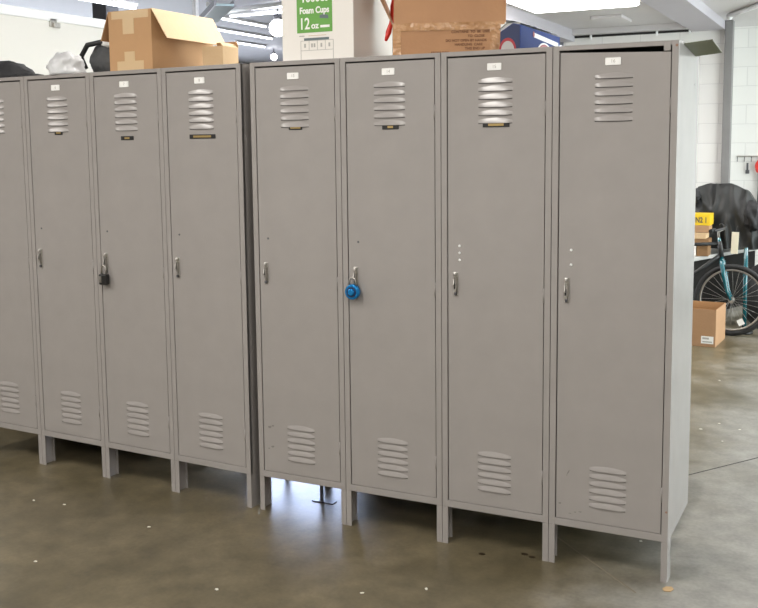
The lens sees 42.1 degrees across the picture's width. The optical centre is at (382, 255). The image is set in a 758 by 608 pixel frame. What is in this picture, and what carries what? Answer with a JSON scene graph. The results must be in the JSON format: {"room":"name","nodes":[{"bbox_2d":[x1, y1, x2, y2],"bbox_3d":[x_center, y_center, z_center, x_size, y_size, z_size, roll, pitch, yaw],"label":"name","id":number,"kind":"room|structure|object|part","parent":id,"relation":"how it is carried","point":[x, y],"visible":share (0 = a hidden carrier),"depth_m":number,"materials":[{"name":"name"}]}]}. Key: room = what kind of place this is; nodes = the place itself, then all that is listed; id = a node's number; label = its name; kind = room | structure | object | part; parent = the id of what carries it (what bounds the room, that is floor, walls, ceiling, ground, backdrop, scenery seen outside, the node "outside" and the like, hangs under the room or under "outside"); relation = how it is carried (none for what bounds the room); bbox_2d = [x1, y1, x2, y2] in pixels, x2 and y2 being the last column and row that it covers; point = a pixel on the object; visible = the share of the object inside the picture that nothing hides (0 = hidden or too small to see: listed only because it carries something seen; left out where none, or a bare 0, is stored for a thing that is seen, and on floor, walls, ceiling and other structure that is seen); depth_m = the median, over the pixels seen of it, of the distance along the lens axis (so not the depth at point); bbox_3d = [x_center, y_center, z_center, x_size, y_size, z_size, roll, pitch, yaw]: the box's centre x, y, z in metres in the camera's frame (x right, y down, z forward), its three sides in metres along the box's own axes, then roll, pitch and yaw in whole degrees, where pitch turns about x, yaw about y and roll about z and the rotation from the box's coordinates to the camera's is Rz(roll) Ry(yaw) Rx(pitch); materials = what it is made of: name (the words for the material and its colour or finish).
{"room":"warehouse locker area","nodes":[
{"label":"warehouse locker area","id":0,"kind":"room"},
{"bbox_2d":[0,0,563,63],"bbox_3d":[-0.345,-2.840,8.918,15.500,0.200,25.400,3,7,26],"label":"ceiling","id":1,"kind":"structure","parent":0,"point":[246,54],"depth_m":12.77,"materials":[{"name":"white paint"}]},
{"bbox_2d":[82,0,137,9],"bbox_3d":[-2.350,-1.968,7.434,0.044,0.055,1.500,3,7,26],"label":"ceiling lamp","id":2,"kind":"object","parent":1,"relation":"attached to","point":[118,3],"visible":1,"depth_m":7.89,"materials":[{"name":"white glass"}]},
{"bbox_2d":[192,0,198,15],"bbox_3d":[-1.835,-2.563,9.673,0.045,0.490,0.050,3,7,26],"label":"strut","id":3,"kind":"object","parent":1,"relation":"hanging from","point":[195,3],"visible":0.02,"depth_m":9.67,"materials":[{"name":"white metal"}]},
{"bbox_2d":[199,0,234,21],"bbox_3d":[-1.621,-2.576,9.593,0.190,0.450,1.231,-3,7,-17],"label":"cable tray","id":4,"kind":"object","parent":1,"relation":"hanging from","point":[214,11],"visible":0.87,"depth_m":9.40,"materials":[{"name":"grey metal"}]},
{"bbox_2d":[221,16,267,27],"bbox_3d":[-1.942,-3.216,13.515,0.044,0.055,1.300,3,7,26],"label":"ceiling lamp","id":5,"kind":"object","parent":1,"relation":"attached to","point":[232,19],"visible":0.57,"depth_m":13.57,"materials":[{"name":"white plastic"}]},
{"bbox_2d":[217,27,273,39],"bbox_3d":[-2.143,-3.372,14.910,0.044,0.055,1.800,3,7,26],"label":"ceiling lamp","id":6,"kind":"object","parent":1,"relation":"attached to","point":[219,28],"visible":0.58,"depth_m":15.00,"materials":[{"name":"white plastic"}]},
{"bbox_2d":[234,40,265,47],"bbox_3d":[-2.216,-3.564,16.607,0.044,0.055,0.900,3,7,26],"label":"ceiling lamp","id":7,"kind":"object","parent":1,"relation":"attached to","point":[237,41],"visible":0.94,"depth_m":16.57,"materials":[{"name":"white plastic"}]},
{"bbox_2d":[228,9,281,16],"bbox_3d":[-1.463,-3.122,12.638,1.200,0.055,0.044,3,7,26],"label":"ceiling lamp","id":8,"kind":"object","parent":1,"relation":"attached to","point":[273,11],"visible":0.59,"depth_m":12.71,"materials":[{"name":"white glass"}]},
{"bbox_2d":[229,1,281,12],"bbox_3d":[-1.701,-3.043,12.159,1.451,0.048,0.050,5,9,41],"label":"ceiling lamp","id":9,"kind":"object","parent":1,"relation":"attached to","point":[274,4],"visible":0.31,"depth_m":11.98,"materials":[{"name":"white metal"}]},
{"bbox_2d":[271,48,276,59],"bbox_3d":[-1.944,-3.614,17.701,0.120,0.210,0.120,3,7,26],"label":"pendant lamp","id":10,"kind":"object","parent":1,"relation":"hanging from","point":[273,56],"visible":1,"depth_m":17.67,"materials":[{"name":"white glass"}]},
{"bbox_3d":[-1.944,-3.569,17.706,0.120,0.120,0.120,3,7,26],"label":"globe","id":11,"kind":"part","parent":10,"relation":"part of","materials":[{"name":"white glass"}]},
{"bbox_2d":[269,8,281,36],"bbox_3d":[-1.321,-2.952,12.465,0.216,0.358,0.216,3,7,26],"label":"pendant lamp","id":12,"kind":"object","parent":1,"relation":"hanging from","point":[275,27],"visible":0.8,"depth_m":12.40,"materials":[{"name":"white glass"}]},
{"bbox_3d":[-1.321,-2.881,12.473,0.216,0.216,0.216,3,7,26],"label":"globe","id":13,"kind":"part","parent":12,"relation":"part of","materials":[{"name":"white glass"}]},
{"bbox_2d":[0,305,757,607],"bbox_3d":[-0.310,0.637,9.313,15.100,0.100,25.000,3,7,26],"label":"floor","id":14,"kind":"structure","parent":0,"point":[98,549],"depth_m":4.05,"materials":[{"name":"concrete"}]},
{"bbox_2d":[0,76,42,463],"bbox_3d":[-1.855,0.064,5.286,0.443,1.980,0.466,3,7,29],"label":"locker","id":15,"kind":"object","parent":14,"relation":"on","point":[19,376],"visible":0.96,"depth_m":5.05,"materials":[{"name":"metal"}]},
{"bbox_2d":[0,60,42,77],"bbox_3d":[-1.972,-0.971,5.164,0.573,0.107,0.317,3,7,26],"label":"bag","id":16,"kind":"object","parent":15,"relation":"on","point":[8,68],"visible":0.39,"depth_m":5.04,"materials":[{"name":"fabric"}]},
{"bbox_3d":[-1.750,0.998,5.130,0.024,0.156,0.071,3,7,29],"label":"leg","id":17,"kind":"part","parent":15,"relation":"part of","materials":[{"name":"metal"}]},
{"bbox_2d":[23,72,106,476],"bbox_3d":[-1.466,0.084,5.071,0.443,1.980,0.466,3,7,29],"label":"locker","id":18,"kind":"object","parent":14,"relation":"on","point":[57,106],"visible":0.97,"depth_m":4.87,"materials":[{"name":"metal"}]},
{"bbox_3d":[-1.716,0.013,4.944,0.019,0.094,0.017,3,7,29],"label":"handle","id":19,"kind":"part","parent":18,"relation":"part of","materials":[{"name":"metal"}]},
{"bbox_3d":[-1.728,1.000,5.118,0.024,0.156,0.071,3,7,29],"label":"leg","id":20,"kind":"part","parent":18,"relation":"part of","materials":[{"name":"metal"}]},
{"bbox_3d":[-1.585,-0.815,4.780,0.056,0.027,0.004,3,7,29],"label":"number plate","id":21,"kind":"part","parent":18,"relation":"part of","materials":[{"name":"white"}]},
{"bbox_2d":[46,51,85,74],"bbox_3d":[-1.546,-0.939,4.809,0.214,0.113,0.153,3,7,26],"label":"plastic bag","id":22,"kind":"object","parent":18,"relation":"on","point":[67,62],"visible":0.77,"depth_m":4.75,"materials":[{"name":"white plastic"}]},
{"bbox_2d":[80,40,109,71],"bbox_3d":[-1.375,-1.005,4.965,0.285,0.205,0.178,3,7,26],"label":"backpack","id":23,"kind":"object","parent":18,"relation":"on","point":[99,60],"visible":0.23,"depth_m":4.90,"materials":[{"name":"fabric"}]},
{"bbox_3d":[-1.361,1.019,4.915,0.024,0.156,0.071,3,7,29],"label":"leg","id":24,"kind":"part","parent":18,"relation":"part of","materials":[{"name":"metal"}]},
{"bbox_2d":[92,2,118,19],"bbox_3d":[-2.363,-0.996,8.589,0.160,3.350,0.160,3,7,26],"label":"steel column","id":25,"kind":"structure","parent":14,"relation":"on","point":[99,11],"depth_m":8.39,"materials":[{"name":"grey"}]},
{"bbox_2d":[0,4,216,74],"bbox_3d":[-2.346,-0.511,7.577,0.160,2.615,3.790,3,7,26],"label":"wall","id":26,"kind":"structure","parent":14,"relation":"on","point":[30,37],"depth_m":7.13,"materials":[{"name":"white paint"}]},
{"bbox_3d":[-2.368,-1.776,7.438,0.140,0.070,3.790,3,7,26],"label":"rail","id":27,"kind":"part","parent":26,"relation":"part of","materials":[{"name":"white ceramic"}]},
{"bbox_2d":[89,68,175,491],"bbox_3d":[-1.077,0.104,4.856,0.443,1.980,0.466,3,7,29],"label":"locker","id":28,"kind":"object","parent":14,"relation":"on","point":[127,109],"visible":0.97,"depth_m":4.66,"materials":[{"name":"metal"}]},
{"bbox_2d":[99,265,108,284],"bbox_3d":[-1.334,0.092,4.722,0.047,0.096,0.028,3,7,29],"label":"padlock","id":29,"kind":"object","parent":28,"relation":"hanging from","point":[103,278],"visible":1,"depth_m":4.71,"materials":[{"name":"black metal"}]},
{"bbox_3d":[-1.327,0.034,4.729,0.019,0.094,0.017,3,7,29],"label":"handle","id":30,"kind":"part","parent":28,"relation":"part of","materials":[{"name":"metal"}]},
{"bbox_3d":[-1.339,1.020,4.903,0.024,0.156,0.071,3,7,29],"label":"leg","id":31,"kind":"part","parent":28,"relation":"part of","materials":[{"name":"metal"}]},
{"bbox_3d":[-1.196,-0.794,4.565,0.056,0.027,0.004,3,7,29],"label":"number plate","id":32,"kind":"part","parent":28,"relation":"part of","materials":[{"name":"white"}]},
{"bbox_2d":[101,8,223,70],"bbox_3d":[-1.046,-1.019,4.750,0.390,0.274,0.472,3,7,26],"label":"cardboard box","id":33,"kind":"object","parent":28,"relation":"on","point":[150,38],"visible":0.84,"depth_m":4.57,"materials":[{"name":"brown cardboard"}]},
{"bbox_3d":[-0.973,1.039,4.700,0.024,0.156,0.071,3,7,29],"label":"leg","id":34,"kind":"part","parent":28,"relation":"part of","materials":[{"name":"metal"}]},
{"bbox_2d":[161,63,259,507],"bbox_3d":[-0.689,0.125,4.641,0.443,1.980,0.466,3,7,29],"label":"locker","id":35,"kind":"object","parent":14,"relation":"on","point":[207,108],"visible":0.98,"depth_m":4.43,"materials":[{"name":"metal"}]},
{"bbox_3d":[-0.938,0.054,4.513,0.019,0.094,0.017,3,7,29],"label":"handle","id":36,"kind":"part","parent":35,"relation":"part of","materials":[{"name":"metal"}]},
{"bbox_3d":[-0.950,1.040,4.688,0.024,0.156,0.071,3,7,29],"label":"leg","id":37,"kind":"part","parent":35,"relation":"part of","materials":[{"name":"metal"}]},
{"bbox_3d":[-0.807,-0.774,4.350,0.056,0.027,0.004,3,7,29],"label":"number plate","id":38,"kind":"part","parent":35,"relation":"part of","materials":[{"name":"white"}]},
{"bbox_2d":[202,42,238,65],"bbox_3d":[-0.756,-0.936,4.616,0.115,0.134,0.128,3,7,26],"label":"cardboard box","id":39,"kind":"object","parent":35,"relation":"on","point":[224,52],"visible":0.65,"depth_m":4.57,"materials":[{"name":"brown cardboard"}]},
{"bbox_3d":[-0.584,1.060,4.485,0.024,0.156,0.071,3,7,29],"label":"leg","id":40,"kind":"part","parent":35,"relation":"part of","materials":[{"name":"metal"}]},
{"bbox_2d":[250,58,346,524],"bbox_3d":[-0.265,0.145,4.426,0.438,1.980,0.466,3,7,26],"label":"locker","id":41,"kind":"object","parent":14,"relation":"on","point":[296,105],"visible":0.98,"depth_m":4.22,"materials":[{"name":"metal"}]},
{"bbox_3d":[-0.522,1.062,4.459,0.024,0.156,0.071,3,7,26],"label":"leg","id":42,"kind":"part","parent":41,"relation":"part of","materials":[{"name":"metal"}]},
{"bbox_3d":[-0.507,0.076,4.285,0.019,0.094,0.017,3,7,26],"label":"handle","id":43,"kind":"part","parent":41,"relation":"part of","materials":[{"name":"metal"}]},
{"bbox_3d":[-0.374,-0.753,4.130,0.056,0.027,0.004,3,7,26],"label":"number plate","id":44,"kind":"part","parent":41,"relation":"part of","materials":[{"name":"white"}]},
{"bbox_2d":[282,0,391,60],"bbox_3d":[-0.191,-1.067,4.264,0.343,0.460,0.372,3,7,26],"label":"carton","id":45,"kind":"object","parent":41,"relation":"on","point":[311,29],"visible":1,"depth_m":4.12,"materials":[{"name":"white cardboard"}]},
{"bbox_3d":[-0.149,1.079,4.276,0.024,0.156,0.071,3,7,26],"label":"leg","id":46,"kind":"part","parent":41,"relation":"part of","materials":[{"name":"metal"}]},
{"bbox_2d":[340,53,442,541],"bbox_3d":[0.133,0.163,4.230,0.445,1.980,0.466,3,7,26],"label":"locker","id":47,"kind":"object","parent":14,"relation":"on","point":[391,104],"visible":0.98,"depth_m":4.02,"materials":[{"name":"metal"}]},
{"bbox_3d":[-0.127,1.080,4.265,0.024,0.156,0.071,3,7,26],"label":"leg","id":48,"kind":"part","parent":47,"relation":"part of","materials":[{"name":"metal"}]},
{"bbox_2d":[345,277,360,299],"bbox_3d":[-0.124,0.135,4.078,0.064,0.094,0.034,3,7,26],"label":"padlock","id":49,"kind":"object","parent":47,"relation":"hanging from","point":[352,291],"visible":1,"depth_m":4.07,"materials":[{"name":"blue"}]},
{"bbox_3d":[-0.112,0.094,4.092,0.019,0.094,0.017,3,7,26],"label":"handle","id":50,"kind":"part","parent":47,"relation":"part of","materials":[{"name":"metal"}]},
{"bbox_3d":[0.024,-0.735,3.935,0.056,0.027,0.004,3,7,26],"label":"number plate","id":51,"kind":"part","parent":47,"relation":"part of","materials":[{"name":"white"}]},
{"bbox_3d":[0.251,1.097,4.080,0.024,0.156,0.071,3,7,26],"label":"leg","id":52,"kind":"part","parent":47,"relation":"part of","materials":[{"name":"metal"}]},
{"bbox_2d":[380,0,505,54],"bbox_3d":[0.235,-0.967,4.063,0.549,0.302,0.268,0,7,7],"label":"carton","id":53,"kind":"object","parent":47,"relation":"on","point":[419,26],"visible":0.91,"depth_m":3.94,"materials":[{"name":"brown cardboard"}]},
{"bbox_2d":[385,0,393,40],"bbox_3d":[0.044,-1.006,4.040,0.075,0.254,0.044,-2,7,-8],"label":"ribbon","id":54,"kind":"object","parent":53,"relation":"attached to","point":[389,28],"visible":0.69,"depth_m":4.04,"materials":[{"name":"red fabric"}]},
{"bbox_2d":[446,39,486,41],"bbox_3d":[0.335,-0.860,3.934,0.162,0.010,0.001,0,7,7],"label":"print","id":55,"kind":"object","parent":53,"relation":"attached to","point":[446,39],"depth_m":3.94},
{"bbox_2d":[455,43,481,45],"bbox_3d":[0.345,-0.844,3.934,0.110,0.010,0.001,0,7,7],"label":"print","id":56,"kind":"object","parent":53,"relation":"on","point":[461,44],"depth_m":3.93},
{"bbox_2d":[451,30,486,32],"bbox_3d":[0.354,-0.894,3.928,0.157,0.010,0.001,0,7,7],"label":"print","id":57,"kind":"object","parent":53,"relation":"on","point":[478,31],"depth_m":3.93},
{"bbox_2d":[441,47,552,561],"bbox_3d":[0.534,0.181,4.034,0.446,1.980,0.466,3,7,26],"label":"locker","id":58,"kind":"object","parent":14,"relation":"on","point":[497,105],"visible":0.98,"depth_m":3.83,"materials":[{"name":"metal"}]},
{"bbox_3d":[0.274,1.098,4.068,0.024,0.156,0.071,3,7,26],"label":"leg","id":59,"kind":"part","parent":58,"relation":"part of","materials":[{"name":"metal"}]},
{"bbox_3d":[0.289,0.112,3.895,0.019,0.094,0.017,3,7,26],"label":"handle","id":60,"kind":"part","parent":58,"relation":"part of","materials":[{"name":"metal"}]},
{"bbox_3d":[0.425,-0.717,3.738,0.056,0.027,0.004,3,7,26],"label":"number plate","id":61,"kind":"part","parent":58,"relation":"part of","materials":[{"name":"white"}]},
{"bbox_2d":[499,20,559,48],"bbox_3d":[0.603,-0.871,3.984,0.088,0.118,0.540,3,7,26],"label":"box","id":62,"kind":"object","parent":58,"relation":"on","point":[513,34],"visible":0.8,"depth_m":3.78,"materials":[{"name":"blue cardboard"}]},
{"bbox_3d":[0.487,-0.833,3.753,0.078,0.098,0.001,3,7,26],"label":"panel","id":63,"kind":"part","parent":62,"relation":"part of","materials":[{"name":"blue cardboard"}]},
{"bbox_3d":[0.653,1.115,3.883,0.024,0.156,0.071,3,7,26],"label":"leg","id":64,"kind":"part","parent":58,"relation":"part of","materials":[{"name":"metal"}]},
{"bbox_2d":[557,536,635,592],"bbox_3d":[0.820,1.195,3.850,0.006,0.001,0.577,-3,7,-20],"label":"trim","id":65,"kind":"structure","parent":14,"relation":"on","point":[557,536],"depth_m":3.82,"materials":[{"name":"brown"}]},
{"bbox_2d":[548,39,721,582],"bbox_3d":[0.983,0.199,3.813,0.550,1.984,0.466,3,7,26],"label":"locker","id":66,"kind":"object","parent":14,"relation":"on","point":[625,115],"visible":1,"depth_m":3.64,"materials":[{"name":"metal"}]},
{"bbox_3d":[0.676,1.116,3.871,0.024,0.156,0.071,3,7,26],"label":"leg","id":67,"kind":"part","parent":66,"relation":"part of","materials":[{"name":"metal"}]},
{"bbox_3d":[0.691,0.130,3.698,0.019,0.094,0.017,3,7,26],"label":"handle","id":68,"kind":"part","parent":66,"relation":"part of","materials":[{"name":"metal"}]},
{"bbox_3d":[0.829,-0.699,3.540,0.056,0.027,0.004,3,7,26],"label":"number plate","id":69,"kind":"part","parent":66,"relation":"part of","materials":[{"name":"white"}]},
{"bbox_3d":[0.845,0.141,3.639,0.396,1.768,0.024,3,7,26],"label":"door","id":70,"kind":"part","parent":66,"relation":"part of","materials":[{"name":"metal"}]},
{"bbox_3d":[1.060,1.134,3.683,0.024,0.156,0.071,3,7,26],"label":"leg","id":71,"kind":"part","parent":66,"relation":"part of","materials":[{"name":"metal"}]},
{"bbox_3d":[1.178,-0.760,3.609,0.098,0.036,0.265,3,7,26],"label":"plate","id":72,"kind":"part","parent":66,"relation":"part of","materials":[{"name":"green"}]},
{"bbox_2d":[662,586,673,591],"bbox_3d":[1.046,1.219,3.603,0.050,0.002,0.034,-6,8,-40],"label":"chip","id":73,"kind":"object","parent":14,"relation":"on","point":[667,589],"visible":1,"depth_m":3.60,"materials":[{"name":"brown"}]},
{"bbox_2d":[692,300,725,347],"bbox_3d":[2.603,0.550,8.034,0.300,0.300,0.412,3,7,29],"label":"cardboard box","id":74,"kind":"object","parent":14,"relation":"on","point":[708,320],"visible":0.73,"depth_m":7.85,"materials":[{"name":"brown cardboard"}]},
{"bbox_2d":[689,457,757,474],"bbox_3d":[2.342,1.012,5.321,2.532,0.001,0.007,-4,7,-30],"label":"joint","id":75,"kind":"structure","parent":14,"relation":"on","point":[757,457],"depth_m":4.96,"materials":[{"name":"grey"}]},
{"bbox_2d":[693,248,757,308],"bbox_3d":[2.917,0.240,9.371,1.300,0.610,0.750,-7,9,-44],"label":"table","id":76,"kind":"object","parent":14,"relation":"on","point":[738,259],"visible":0.04,"depth_m":9.12,"materials":[{"name":"grey"}]},
{"bbox_2d":[696,246,710,255],"bbox_3d":[2.870,-0.053,8.800,0.100,0.098,0.160,3,7,26],"label":"carton","id":77,"kind":"object","parent":76,"relation":"on","point":[700,250],"visible":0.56,"depth_m":8.73,"materials":[{"name":"brown cardboard"}]},
{"bbox_2d":[695,183,757,249],"bbox_3d":[3.317,-0.384,9.193,0.770,0.604,0.894,3,7,26],"label":"tarpaulin","id":78,"kind":"object","parent":76,"relation":"on","point":[727,201],"visible":0.65,"depth_m":8.89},
{"bbox_2d":[695,188,700,202],"bbox_3d":[2.860,-0.548,8.993,0.092,0.139,0.110,3,7,26],"label":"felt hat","id":79,"kind":"object","parent":78,"relation":"on","point":[698,196],"visible":0.38,"depth_m":8.96,"materials":[{"name":"black fabric"}]},
{"bbox_2d":[744,200,757,232],"bbox_3d":[3.283,-0.350,8.722,0.160,0.294,0.160,3,7,26],"label":"bundle","id":80,"kind":"object","parent":78,"relation":"on","point":[751,211],"visible":1,"depth_m":8.67,"materials":[{"name":"fabric"}]},
{"bbox_2d":[731,229,738,253],"bbox_3d":[2.908,-0.131,8.120,0.062,0.231,0.024,3,7,26],"label":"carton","id":81,"kind":"object","parent":76,"relation":"on","point":[735,235],"visible":1,"depth_m":8.11,"materials":[{"name":"beige cardboard"}]},
{"bbox_3d":[2.737,-0.054,8.865,0.185,0.088,0.200,3,7,26],"label":"carton","id":82,"kind":"object","parent":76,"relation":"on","visible":0},
{"bbox_2d":[694,237,711,242],"bbox_3d":[2.786,-0.134,8.832,0.295,0.053,0.200,3,7,26],"label":"carton","id":83,"kind":"object","parent":82,"relation":"on","point":[709,239],"visible":0.24,"depth_m":8.72,"materials":[{"name":"brown cardboard"}]},
{"bbox_2d":[695,233,708,238],"bbox_3d":[2.774,-0.189,8.831,0.270,0.053,0.200,3,7,26],"label":"carton","id":84,"kind":"object","parent":83,"relation":"on","point":[697,235],"visible":0.34,"depth_m":8.71,"materials":[{"name":"cardboard"}]},
{"bbox_2d":[695,225,711,232],"bbox_3d":[2.785,-0.248,8.819,0.295,0.063,0.200,3,7,26],"label":"carton","id":85,"kind":"object","parent":84,"relation":"on","point":[698,228],"visible":0.34,"depth_m":8.70,"materials":[{"name":"cardboard"}]},
{"bbox_2d":[695,212,713,225],"bbox_3d":[2.788,-0.331,8.807,0.305,0.100,0.201,3,7,26],"label":"box","id":86,"kind":"object","parent":85,"relation":"on","point":[707,219],"visible":0.34,"depth_m":8.69,"materials":[{"name":"yellow cardboard"}]},
{"bbox_2d":[694,223,757,335],"bbox_3d":[2.463,0.194,8.447,1.624,0.917,0.644,3,7,26],"label":"bicycle","id":87,"kind":"object","parent":14,"relation":"on","point":[723,268],"visible":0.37,"depth_m":8.22,"materials":[{"name":"teal metal"}]},
{"bbox_3d":[2.428,0.129,8.457,0.956,0.545,0.128,3,7,26],"label":"frame","id":88,"kind":"part","parent":87,"relation":"part of","materials":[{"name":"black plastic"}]},
{"bbox_2d":[721,20,734,183],"bbox_3d":[3.499,-0.952,10.031,0.078,2.819,0.120,3,7,26],"label":"post","id":89,"kind":"object","parent":14,"relation":"on","point":[729,24],"visible":0.56,"depth_m":9.91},
{"bbox_2d":[742,248,752,334],"bbox_3d":[3.073,0.296,8.336,0.140,0.730,0.140,3,7,26],"label":"pump","id":90,"kind":"object","parent":14,"relation":"on","point":[745,280],"visible":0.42,"depth_m":8.32,"materials":[{"name":"teal paint"}]},
{"bbox_2d":[747,264,757,327],"bbox_3d":[3.376,0.324,8.574,0.438,0.615,0.359,3,7,26],"label":"wheel","id":91,"kind":"object","parent":14,"relation":"on","point":[753,300],"visible":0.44,"depth_m":8.51,"materials":[{"name":"black rubber"}]},
{"bbox_2d":[506,0,757,28],"bbox_3d":[3.818,-2.338,7.363,6.220,0.528,5.400,3,7,26],"label":"ceiling","id":92,"kind":"structure","parent":0,"point":[641,14],"depth_m":9.33,"materials":[{"name":"white paint"}]},
{"bbox_2d":[507,0,639,12],"bbox_3d":[1.572,-2.092,8.079,0.960,0.074,0.800,3,7,26],"label":"ceiling lamp","id":93,"kind":"object","parent":92,"relation":"attached to","point":[536,6],"visible":0.94,"depth_m":8.07,"materials":[{"name":"white plastic"}]},
{"bbox_2d":[590,14,631,23],"bbox_3d":[2.218,-2.287,9.537,0.300,0.029,0.450,3,7,26],"label":"ceiling lamp","id":94,"kind":"object","parent":92,"relation":"attached to","point":[619,18],"visible":1,"depth_m":9.43,"materials":[{"name":"white plastic"}]},
{"bbox_2d":[640,0,724,31],"bbox_3d":[2.247,-2.067,7.837,0.325,0.085,4.800,3,7,26],"label":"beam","id":95,"kind":"structure","parent":92,"relation":"attached to","point":[694,15],"depth_m":8.70,"materials":[{"name":"white metal"}]},
{"bbox_2d":[726,3,757,19],"bbox_3d":[3.287,-2.161,8.485,0.064,0.064,1.669,-1,6,-1],"label":"conduit","id":96,"kind":"object","parent":92,"relation":"attached to","point":[729,16],"visible":1,"depth_m":8.94,"materials":[{"name":"white metal"}]},
{"bbox_2d":[564,23,724,187],"bbox_3d":[2.830,-1.016,10.647,1.665,2.820,0.700,3,7,26],"label":"wall","id":97,"kind":"structure","parent":0,"point":[711,67],"depth_m":10.09,"materials":[{"name":"white paint"}]},
{"bbox_2d":[506,5,574,41],"bbox_3d":[1.002,-2.402,8.751,0.300,0.640,5.400,3,7,26],"label":"trim","id":98,"kind":"structure","parent":97,"relation":"attached to","point":[565,34],"depth_m":9.49,"materials":[{"name":"white metal"}]},
{"bbox_2d":[730,26,757,264],"bbox_3d":[5.816,-1.200,9.650,4.555,3.350,0.200,3,7,26],"label":"wall","id":99,"kind":"structure","parent":0,"point":[744,134],"depth_m":10.47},
{"bbox_2d":[737,156,757,161],"bbox_3d":[3.940,-1.029,10.461,0.340,0.063,0.039,3,7,26],"label":"hook rail","id":100,"kind":"object","parent":99,"relation":"attached to","point":[737,156],"visible":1,"depth_m":10.49,"materials":[{"name":"metal"}]},
{"bbox_2d":[745,161,748,173],"bbox_3d":[3.887,-0.942,10.485,0.040,0.139,0.008,3,7,26],"label":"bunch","id":101,"kind":"object","parent":100,"relation":"hanging from","point":[747,164],"visible":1,"depth_m":10.48,"materials":[{"name":"metal"}]},
{"bbox_2d":[755,160,757,172],"bbox_3d":[3.988,-0.949,10.417,0.090,0.164,0.042,3,7,26],"label":"pouch","id":102,"kind":"object","parent":100,"relation":"hanging from","point":[756,163],"visible":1,"depth_m":10.42,"materials":[{"name":"red plastic"}]}
]}

